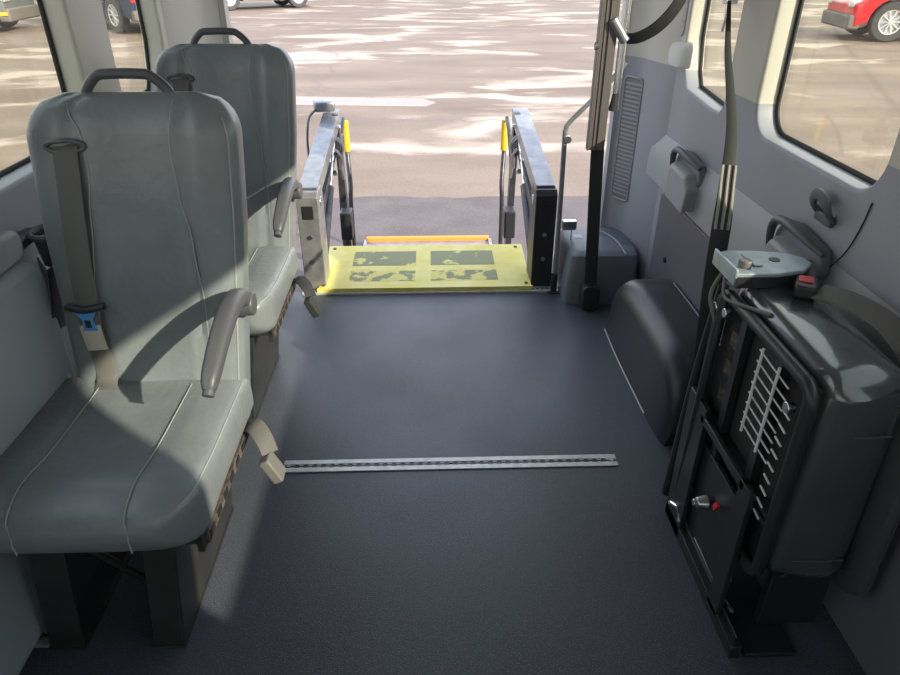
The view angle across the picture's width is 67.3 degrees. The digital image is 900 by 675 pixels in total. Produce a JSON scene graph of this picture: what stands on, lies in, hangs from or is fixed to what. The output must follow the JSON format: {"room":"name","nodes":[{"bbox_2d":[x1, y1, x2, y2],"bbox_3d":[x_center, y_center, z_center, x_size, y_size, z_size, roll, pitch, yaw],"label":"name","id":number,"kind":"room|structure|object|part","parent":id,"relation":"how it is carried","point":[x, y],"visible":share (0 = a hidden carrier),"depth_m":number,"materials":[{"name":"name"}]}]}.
{"room":"vehicle interior","nodes":[
{"label":"vehicle interior","id":0,"kind":"room"},
{"bbox_2d":[0,0,168,375],"bbox_3d":[-0.945,0.148,0.426,0.070,1.920,5.250,-1,30,-2],"label":"wall","id":1,"kind":"structure","parent":0,"point":[78,28],"depth_m":1.74,"materials":[{"name":"grey plastic"}]},
{"bbox_2d":[0,0,65,176],"bbox_3d":[-1.008,-0.712,1.401,0.014,0.722,0.604,-1,30,-2],"label":"window","id":2,"kind":"structure","parent":1,"relation":"in","point":[18,164],"depth_m":1.70,"materials":[{"name":"rubber"}]},
{"bbox_2d":[18,223,51,266],"bbox_3d":[-0.885,-0.193,1.479,0.105,0.079,0.152,-1,30,-2],"label":"cup holder","id":3,"kind":"object","parent":1,"relation":"attached to","point":[36,234],"visible":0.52,"depth_m":1.47,"materials":[{"name":"grey plastic"}]},
{"bbox_2d":[34,230,51,266],"bbox_3d":[-0.879,-0.202,1.502,0.074,0.072,0.074,-1,30,-2],"label":"seat belt buckle","id":4,"kind":"object","parent":3,"relation":"on","point":[40,241],"depth_m":1.47,"materials":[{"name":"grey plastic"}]},
{"bbox_2d":[0,230,75,674],"bbox_3d":[-0.880,0.528,0.859,0.060,0.770,1.720,-1,30,-2],"label":"wall panel","id":5,"kind":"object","parent":1,"relation":"in","point":[35,361],"depth_m":1.37,"materials":[{"name":"grey plastic"}]},
{"bbox_2d":[37,254,65,327],"bbox_3d":[-0.953,-0.407,2.120,0.032,0.197,1.220,-1,30,-2],"label":"trim","id":6,"kind":"structure","parent":1,"relation":"attached to","point":[43,267],"depth_m":1.57,"materials":[{"name":"grey plastic"}]},
{"bbox_2d":[135,0,149,91],"bbox_3d":[-1.030,-1.071,2.030,0.014,0.722,0.414,-1,30,-2],"label":"window","id":7,"kind":"structure","parent":1,"relation":"in","point":[136,1],"depth_m":2.29,"materials":[{"name":"rubber"}]},
{"bbox_2d":[160,0,232,46],"bbox_3d":[-0.907,-1.062,2.539,0.166,1.920,0.395,-1,30,-2],"label":"trim","id":8,"kind":"structure","parent":1,"relation":"attached to","point":[183,19],"depth_m":2.47,"materials":[{"name":"grey plastic"}]},
{"bbox_2d":[217,0,632,133],"bbox_3d":[-0.090,-1.138,2.712,1.940,1.960,0.060,-1,30,-2],"label":"wall","id":9,"kind":"structure","parent":0,"point":[217,0],"depth_m":2.64,"materials":[{"name":"white plastic"}]},
{"bbox_2d":[19,292,865,674],"bbox_3d":[-0.006,1.049,0.825,1.940,0.040,4.990,-1,30,-2],"label":"floor","id":10,"kind":"structure","parent":0,"point":[558,570],"depth_m":1.75,"materials":[{"name":"plastic"}]},
{"bbox_2d":[34,627,49,647],"bbox_3d":[-0.868,0.649,1.477,0.085,0.006,0.060,-1,30,-2],"label":"floor track","id":11,"kind":"object","parent":10,"relation":"on","point":[43,642],"visible":0.15,"depth_m":1.46,"materials":[{"name":"metal"}]},
{"bbox_2d":[0,68,285,651],"bbox_3d":[-0.629,0.085,1.357,0.521,1.104,0.592,-1,30,-2],"label":"passenger seat","id":12,"kind":"object","parent":10,"relation":"on","point":[142,199],"visible":1,"depth_m":1.36,"materials":[{"name":"leather"}]},
{"bbox_3d":[-0.769,-0.035,1.435,0.047,0.046,0.004,-1,30,-2],"label":"latch plate","id":13,"kind":"part","parent":12,"relation":"part of","materials":[{"name":"blue plastic"}]},
{"bbox_2d":[0,376,253,553],"bbox_3d":[-0.668,0.245,1.374,0.430,0.142,0.449,-1,30,-2],"label":"seat cushion","id":14,"kind":"object","parent":12,"relation":"on","point":[107,463],"depth_m":1.28,"materials":[{"name":"leather"}]},
{"bbox_3d":[-0.630,-0.476,1.326,0.190,0.099,0.020,-1,30,-2],"label":"grab handle","id":15,"kind":"part","parent":12,"relation":"part of","materials":[{"name":"grey plastic"}]},
{"bbox_3d":[-0.634,-0.143,1.467,0.428,0.730,0.169,-1,30,-2],"label":"backrest","id":16,"kind":"part","parent":12,"relation":"part of","materials":[{"name":"leather"}]},
{"bbox_3d":[-0.624,0.296,1.427,0.312,0.037,0.380,-1,30,-2],"label":"seat frame","id":17,"kind":"part","parent":12,"relation":"part of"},
{"bbox_3d":[-0.436,-0.014,1.327,0.040,0.102,0.307,-1,30,-2],"label":"armrest","id":18,"kind":"part","parent":12,"relation":"part of","materials":[{"name":"grey plastic"}]},
{"bbox_2d":[155,27,320,420],"bbox_3d":[-0.679,-0.307,2.041,0.521,1.104,0.592,-1,30,-2],"label":"passenger seat","id":19,"kind":"object","parent":10,"relation":"on","point":[257,80],"visible":0.54,"depth_m":2.03,"materials":[{"name":"grey leather"}]},
{"bbox_3d":[-0.680,-0.868,2.011,0.190,0.099,0.020,-1,30,-2],"label":"grab handle","id":20,"kind":"part","parent":19,"relation":"part of","materials":[{"name":"grey plastic"}]},
{"bbox_3d":[-0.683,-0.535,2.151,0.428,0.730,0.169,-1,30,-2],"label":"backrest","id":21,"kind":"part","parent":19,"relation":"part of","materials":[{"name":"leather"}]},
{"bbox_3d":[-0.673,-0.096,2.112,0.312,0.037,0.380,-1,30,-2],"label":"seat frame","id":22,"kind":"part","parent":19,"relation":"part of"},
{"bbox_2d":[248,245,297,334],"bbox_3d":[-0.718,-0.147,2.058,0.430,0.142,0.449,-1,30,-2],"label":"seat cushion","id":23,"kind":"object","parent":19,"relation":"on","point":[272,268],"depth_m":2.03,"materials":[{"name":"leather"}]},
{"bbox_3d":[-0.485,-0.406,2.011,0.040,0.102,0.307,-1,30,-2],"label":"armrest","id":24,"kind":"part","parent":19,"relation":"part of","materials":[{"name":"grey plastic"}]},
{"bbox_2d":[302,286,558,295],"bbox_3d":[-0.083,-0.193,2.974,1.120,0.039,0.045,-1,30,-2],"label":"trim","id":25,"kind":"structure","parent":10,"relation":"on","point":[535,288],"depth_m":2.95,"materials":[{"name":"metal"}]},
{"bbox_2d":[284,454,618,472],"bbox_3d":[0.003,0.366,1.970,0.971,0.006,0.050,-1,30,-2],"label":"floor track","id":26,"kind":"object","parent":10,"relation":"on","point":[592,460],"visible":0.99,"depth_m":1.97,"materials":[{"name":"metal"}]},
{"bbox_2d":[548,62,627,293],"bbox_3d":[0.543,-0.613,2.735,0.234,0.946,0.052,-1,30,-2],"label":"rail","id":27,"kind":"object","parent":10,"relation":"on","point":[566,139],"visible":0.84,"depth_m":2.73,"materials":[{"name":"metal"}]},
{"bbox_2d":[552,219,636,303],"bbox_3d":[0.628,-0.358,2.939,0.305,0.300,0.345,-1,30,-2],"label":"cover","id":28,"kind":"object","parent":10,"relation":"on","point":[617,256],"visible":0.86,"depth_m":2.83,"materials":[{"name":"grey plastic"}]},
{"bbox_2d":[604,279,719,445],"bbox_3d":[0.709,0.016,2.306,0.193,0.280,0.760,-1,30,-2],"label":"wheel cover","id":29,"kind":"object","parent":10,"relation":"on","point":[651,327],"visible":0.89,"depth_m":2.18,"materials":[{"name":"grey plastic"}]},
{"bbox_3d":[0.802,-0.069,2.180,0.008,0.009,0.500,-1,30,-2],"label":"edge trim","id":30,"kind":"part","parent":29,"relation":"part of","materials":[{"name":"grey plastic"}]},
{"bbox_2d":[662,248,899,657],"bbox_3d":[0.713,0.248,1.442,0.309,0.736,0.559,-1,30,-2],"label":"seat","id":31,"kind":"object","parent":10,"relation":"on","point":[791,456],"visible":1,"depth_m":1.33,"materials":[{"name":"leather"}]},
{"bbox_3d":[0.594,0.376,1.557,0.030,0.400,0.350,-1,30,-2],"label":"plate","id":32,"kind":"part","parent":31,"relation":"part of","materials":[{"name":"black metal"}]},
{"bbox_3d":[0.653,0.548,1.608,0.145,0.050,0.435,-1,30,-2],"label":"floor rail","id":33,"kind":"part","parent":31,"relation":"part of","materials":[{"name":"black metal"}]},
{"bbox_3d":[0.610,0.190,1.425,0.026,0.480,0.420,-1,30,-2],"label":"seat frame","id":34,"kind":"part","parent":31,"relation":"part of","materials":[{"name":"black metal"}]},
{"bbox_3d":[0.744,0.537,1.475,0.150,0.178,0.085,-1,30,-2],"label":"leg","id":35,"kind":"part","parent":31,"relation":"part of","materials":[{"name":"black"}]},
{"bbox_2d":[737,286,899,577],"bbox_3d":[0.708,0.183,1.423,0.161,0.509,0.432,-1,30,-2],"label":"seat cushion","id":36,"kind":"object","parent":31,"relation":"on","point":[847,469],"depth_m":1.25,"materials":[{"name":"leather"}]},
{"bbox_2d":[832,418,899,595],"bbox_3d":[0.803,0.234,1.442,0.044,0.452,0.472,-1,30,-2],"label":"cushion","id":37,"kind":"object","parent":31,"relation":"on","point":[878,519],"depth_m":1.26,"materials":[{"name":"leather"}]},
{"bbox_2d":[644,0,899,312],"bbox_3d":[0.924,0.119,0.476,0.070,1.920,5.250,-1,30,-2],"label":"wall","id":38,"kind":"structure","parent":0,"point":[777,174],"depth_m":1.78,"materials":[{"name":"grey plastic"}]},
{"bbox_2d":[611,75,643,201],"bbox_3d":[0.741,-0.823,2.825,0.018,0.508,0.108,-16,34,-26],"label":"air vent","id":39,"kind":"object","parent":38,"relation":"attached to","point":[633,85],"visible":0.99,"depth_m":2.81,"materials":[{"name":"grey plastic"}]},
{"bbox_2d":[600,0,687,278],"bbox_3d":[0.736,-1.087,2.583,0.166,1.920,0.395,-1,30,-2],"label":"trim","id":40,"kind":"structure","parent":38,"relation":"attached to","point":[647,60],"depth_m":2.69,"materials":[{"name":"grey plastic"}]},
{"bbox_2d":[668,41,693,68],"bbox_3d":[0.815,-1.015,2.411,0.030,0.084,0.199,-1,30,-2],"label":"cover","id":41,"kind":"object","parent":38,"relation":"attached to","point":[680,53],"visible":0.87,"depth_m":2.36,"materials":[{"name":"grey plastic"}]},
{"bbox_2d":[679,0,689,35],"bbox_3d":[0.819,-1.263,2.316,0.018,0.418,0.108,-4,30,-7],"label":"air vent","id":42,"kind":"object","parent":38,"relation":"in","point":[686,2],"visible":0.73,"depth_m":2.35,"materials":[{"name":"grey"}]},
{"bbox_2d":[665,146,705,213],"bbox_3d":[0.792,-0.543,2.296,0.064,0.183,0.244,-1,30,-2],"label":"handle","id":43,"kind":"object","parent":38,"relation":"attached to","point":[685,176],"visible":0.98,"depth_m":2.24,"materials":[{"name":"grey plastic"}]},
{"bbox_2d":[699,0,723,105],"bbox_3d":[0.887,-1.101,2.082,0.014,0.722,0.414,-1,30,-2],"label":"window","id":44,"kind":"structure","parent":38,"relation":"in","point":[702,86],"depth_m":2.33,"materials":[{"name":"rubber"}]},
{"bbox_2d":[693,0,737,400],"bbox_3d":[0.724,-0.324,1.924,0.114,1.250,0.659,4,30,6],"label":"belt","id":45,"kind":"object","parent":38,"relation":"attached to","point":[723,212],"visible":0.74,"depth_m":1.65,"materials":[{"name":"grey fabric"}]},
{"bbox_2d":[646,135,899,367],"bbox_3d":[0.844,-0.121,1.621,0.032,0.197,2.480,-1,30,-2],"label":"trim","id":46,"kind":"structure","parent":38,"relation":"attached to","point":[750,221],"depth_m":1.91,"materials":[{"name":"grey plastic"}]},
{"bbox_2d":[648,193,899,674],"bbox_3d":[0.844,0.273,1.601,0.033,0.495,2.455,-1,30,-2],"label":"access panel","id":47,"kind":"object","parent":38,"relation":"attached to","point":[869,623],"visible":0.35,"depth_m":1.43,"materials":[{"name":"grey plastic"}]},
{"bbox_2d":[765,215,830,288],"bbox_3d":[0.816,-0.185,1.621,0.064,0.183,0.244,-1,30,-2],"label":"handle","id":48,"kind":"object","parent":38,"relation":"attached to","point":[793,237],"visible":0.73,"depth_m":1.57,"materials":[{"name":"grey plastic"}]},
{"bbox_2d":[809,187,835,227],"bbox_3d":[0.839,-0.295,1.521,0.035,0.081,0.095,-1,30,-2],"label":"coat hook","id":49,"kind":"object","parent":38,"relation":"attached to","point":[824,216],"visible":1,"depth_m":1.51,"materials":[{"name":"grey plastic"}]},
{"bbox_3d":[0.850,-0.271,1.535,0.011,0.024,0.072,-1,30,-2],"label":"plate","id":50,"kind":"part","parent":49,"relation":"part of","materials":[{"name":"grey plastic"}]},
{"bbox_2d":[775,0,876,184],"bbox_3d":[0.909,-0.741,1.453,0.014,0.722,0.604,-1,30,-2],"label":"window","id":51,"kind":"structure","parent":38,"relation":"in","point":[782,133],"depth_m":1.75,"materials":[{"name":"rubber"}]},
{"bbox_2d":[829,203,872,266],"bbox_3d":[0.852,-0.213,1.459,0.006,0.192,0.093,-4,30,-8],"label":"trim","id":52,"kind":"structure","parent":38,"relation":"attached to","point":[871,203],"depth_m":1.42,"materials":[{"name":"black rubber"}]},
{"bbox_3d":[-0.010,-0.721,-0.039,1.940,0.050,5.250,-1,30,-2],"label":"ceiling","id":53,"kind":"structure","parent":0,"visible":0},
{"bbox_2d":[579,0,631,310],"bbox_3d":[0.556,-0.955,2.352,0.116,1.920,0.066,-1,30,-2],"label":"strap","id":54,"kind":"object","parent":53,"relation":"hanging from","point":[610,27],"visible":1,"depth_m":2.42,"materials":[{"name":"grey"}]},
{"bbox_3d":[0.535,-1.156,2.240,0.064,1.060,0.028,-1,30,-2],"label":"rail","id":55,"kind":"part","parent":54,"relation":"part of","materials":[{"name":"grey"}]},
{"bbox_3d":[0.584,-0.841,2.415,0.031,0.062,0.032,-1,30,-2],"label":"rod knob","id":56,"kind":"part","parent":54,"relation":"part of","materials":[{"name":"black plastic"}]},
{"bbox_3d":[0.593,-1.034,2.309,0.034,0.500,0.016,-7,30,-12],"label":"release rod","id":57,"kind":"part","parent":54,"relation":"part of","materials":[{"name":"silver metal"}]},
{"bbox_2d":[626,0,685,43],"bbox_3d":[0.681,-1.359,2.050,0.213,0.880,0.052,17,34,27],"label":"belt","id":58,"kind":"object","parent":54,"relation":"attached to","point":[672,11],"visible":0.95,"depth_m":2.24,"materials":[{"name":"grey fabric"}]},
{"label":"outside","id":59,"kind":"structure","parent":0,"visible":0},
{"bbox_2d":[0,0,899,291],"bbox_3d":[-0.927,-13.062,27.074,120.000,0.200,120.000,-1,30,-2],"label":"ground","id":60,"kind":"structure","parent":59,"point":[433,169],"depth_m":11.64,"materials":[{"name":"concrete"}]},
{"bbox_2d":[0,0,39,26],"bbox_3d":[-14.970,-9.817,19.094,5.320,2.100,2.320,-3,30,-5],"label":"van","id":61,"kind":"object","parent":60,"relation":"on","point":[11,11],"visible":1,"depth_m":19.35,"materials":[{"name":"grey metal"}]},
{"bbox_2d":[101,0,138,32],"bbox_3d":[-10.001,-10.301,20.089,5.720,1.950,2.370,22,37,34],"label":"pickup truck","id":62,"kind":"object","parent":60,"relation":"on","point":[118,13],"visible":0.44,"depth_m":18.55,"materials":[{"name":"blue"}]},
{"bbox_2d":[227,0,306,10],"bbox_3d":[-7.842,-14.122,26.913,4.920,1.800,2.270,-18,35,-29],"label":"suv","id":63,"kind":"object","parent":60,"relation":"on","point":[232,4],"visible":0.58,"depth_m":27.12,"materials":[{"name":"grey metal"}]},
{"bbox_3d":[-7.800,-13.668,27.205,1.760,0.120,1.970,-18,35,-29],"label":"sill","id":64,"kind":"part","parent":63,"relation":"part of","materials":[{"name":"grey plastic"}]},
{"bbox_2d":[296,96,435,106],"bbox_3d":[-3.062,-3.667,10.462,5.702,0.006,0.793,3,30,5],"label":"strip","id":65,"kind":"object","parent":60,"relation":"on","point":[300,100],"visible":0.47,"depth_m":10.38,"materials":[{"name":"paint"}]},
{"bbox_2d":[296,98,557,292],"bbox_3d":[-0.152,-0.741,3.966,1.135,1.345,2.295,-1,30,-2],"label":"lift","id":66,"kind":"object","parent":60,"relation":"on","point":[455,262],"visible":0.93,"depth_m":3.14,"materials":[{"name":"yellow paint"}]},
{"bbox_3d":[-0.600,-0.868,3.165,0.087,0.216,0.901,-1,30,-2],"label":"arm","id":67,"kind":"part","parent":66,"relation":"part of","materials":[{"name":"paint"}]},
{"bbox_3d":[-0.594,-0.740,3.244,0.028,0.230,0.850,-1,30,-2],"label":"arm","id":68,"kind":"part","parent":66,"relation":"part of"},
{"bbox_3d":[-0.590,-0.895,3.375,0.020,0.237,0.390,-1,30,-2],"label":"piston rod","id":69,"kind":"part","parent":66,"relation":"part of","materials":[{"name":"silver metal"}]},
{"bbox_3d":[-0.578,-0.641,3.775,0.056,1.204,0.180,-1,30,-2],"label":"drop arm","id":70,"kind":"part","parent":66,"relation":"part of"},
{"bbox_3d":[-0.627,-0.842,4.306,0.035,1.021,0.136,-4,30,-7],"label":"hand rail","id":71,"kind":"part","parent":66,"relation":"part of","materials":[{"name":"metal"}]},
{"bbox_3d":[-0.304,-0.278,3.052,0.295,0.001,0.110,-1,30,-2],"label":"grit panel","id":72,"kind":"part","parent":66,"relation":"part of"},
{"bbox_3d":[-0.310,-0.377,3.226,0.295,0.001,0.170,-1,30,-2],"label":"grit panel","id":73,"kind":"part","parent":66,"relation":"part of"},
{"bbox_3d":[-0.113,-0.336,3.164,0.955,0.010,0.490,-1,30,-2],"label":"bridge plate","id":74,"kind":"part","parent":66,"relation":"part of","materials":[{"name":"yellow paint"}]},
{"bbox_3d":[0.057,-0.383,3.236,0.300,0.001,0.170,-1,30,-2],"label":"grit panel","id":75,"kind":"part","parent":66,"relation":"part of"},
{"bbox_3d":[0.064,-0.284,3.062,0.300,0.001,0.110,-1,30,-2],"label":"grit panel","id":76,"kind":"part","parent":66,"relation":"part of","materials":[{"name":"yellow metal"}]},
{"bbox_3d":[0.329,-0.857,4.332,0.035,1.021,0.136,3,30,4],"label":"hand rail","id":77,"kind":"part","parent":66,"relation":"part of","materials":[{"name":"metal"}]},
{"bbox_3d":[0.335,-0.655,3.799,0.056,1.204,0.180,-1,30,-2],"label":"drop arm","id":78,"kind":"part","parent":66,"relation":"part of"},
{"bbox_3d":[0.360,-0.910,3.400,0.020,0.237,0.390,-1,30,-2],"label":"piston rod","id":79,"kind":"part","parent":66,"relation":"part of","materials":[{"name":"silver metal"}]},
{"bbox_3d":[0.376,-0.755,3.270,0.028,0.230,0.850,-1,30,-2],"label":"arm","id":80,"kind":"part","parent":66,"relation":"part of"},
{"bbox_3d":[0.382,-0.883,3.191,0.080,0.216,0.901,-1,30,-2],"label":"arm","id":81,"kind":"part","parent":66,"relation":"part of","materials":[{"name":"paint"}]},
{"bbox_2d":[821,0,899,41],"bbox_3d":[12.610,-8.641,17.291,5.020,1.850,2.320,4,30,7],"label":"suv","id":82,"kind":"object","parent":60,"relation":"on","point":[880,19],"visible":1,"depth_m":16.96,"materials":[{"name":"red metal"}]}
]}

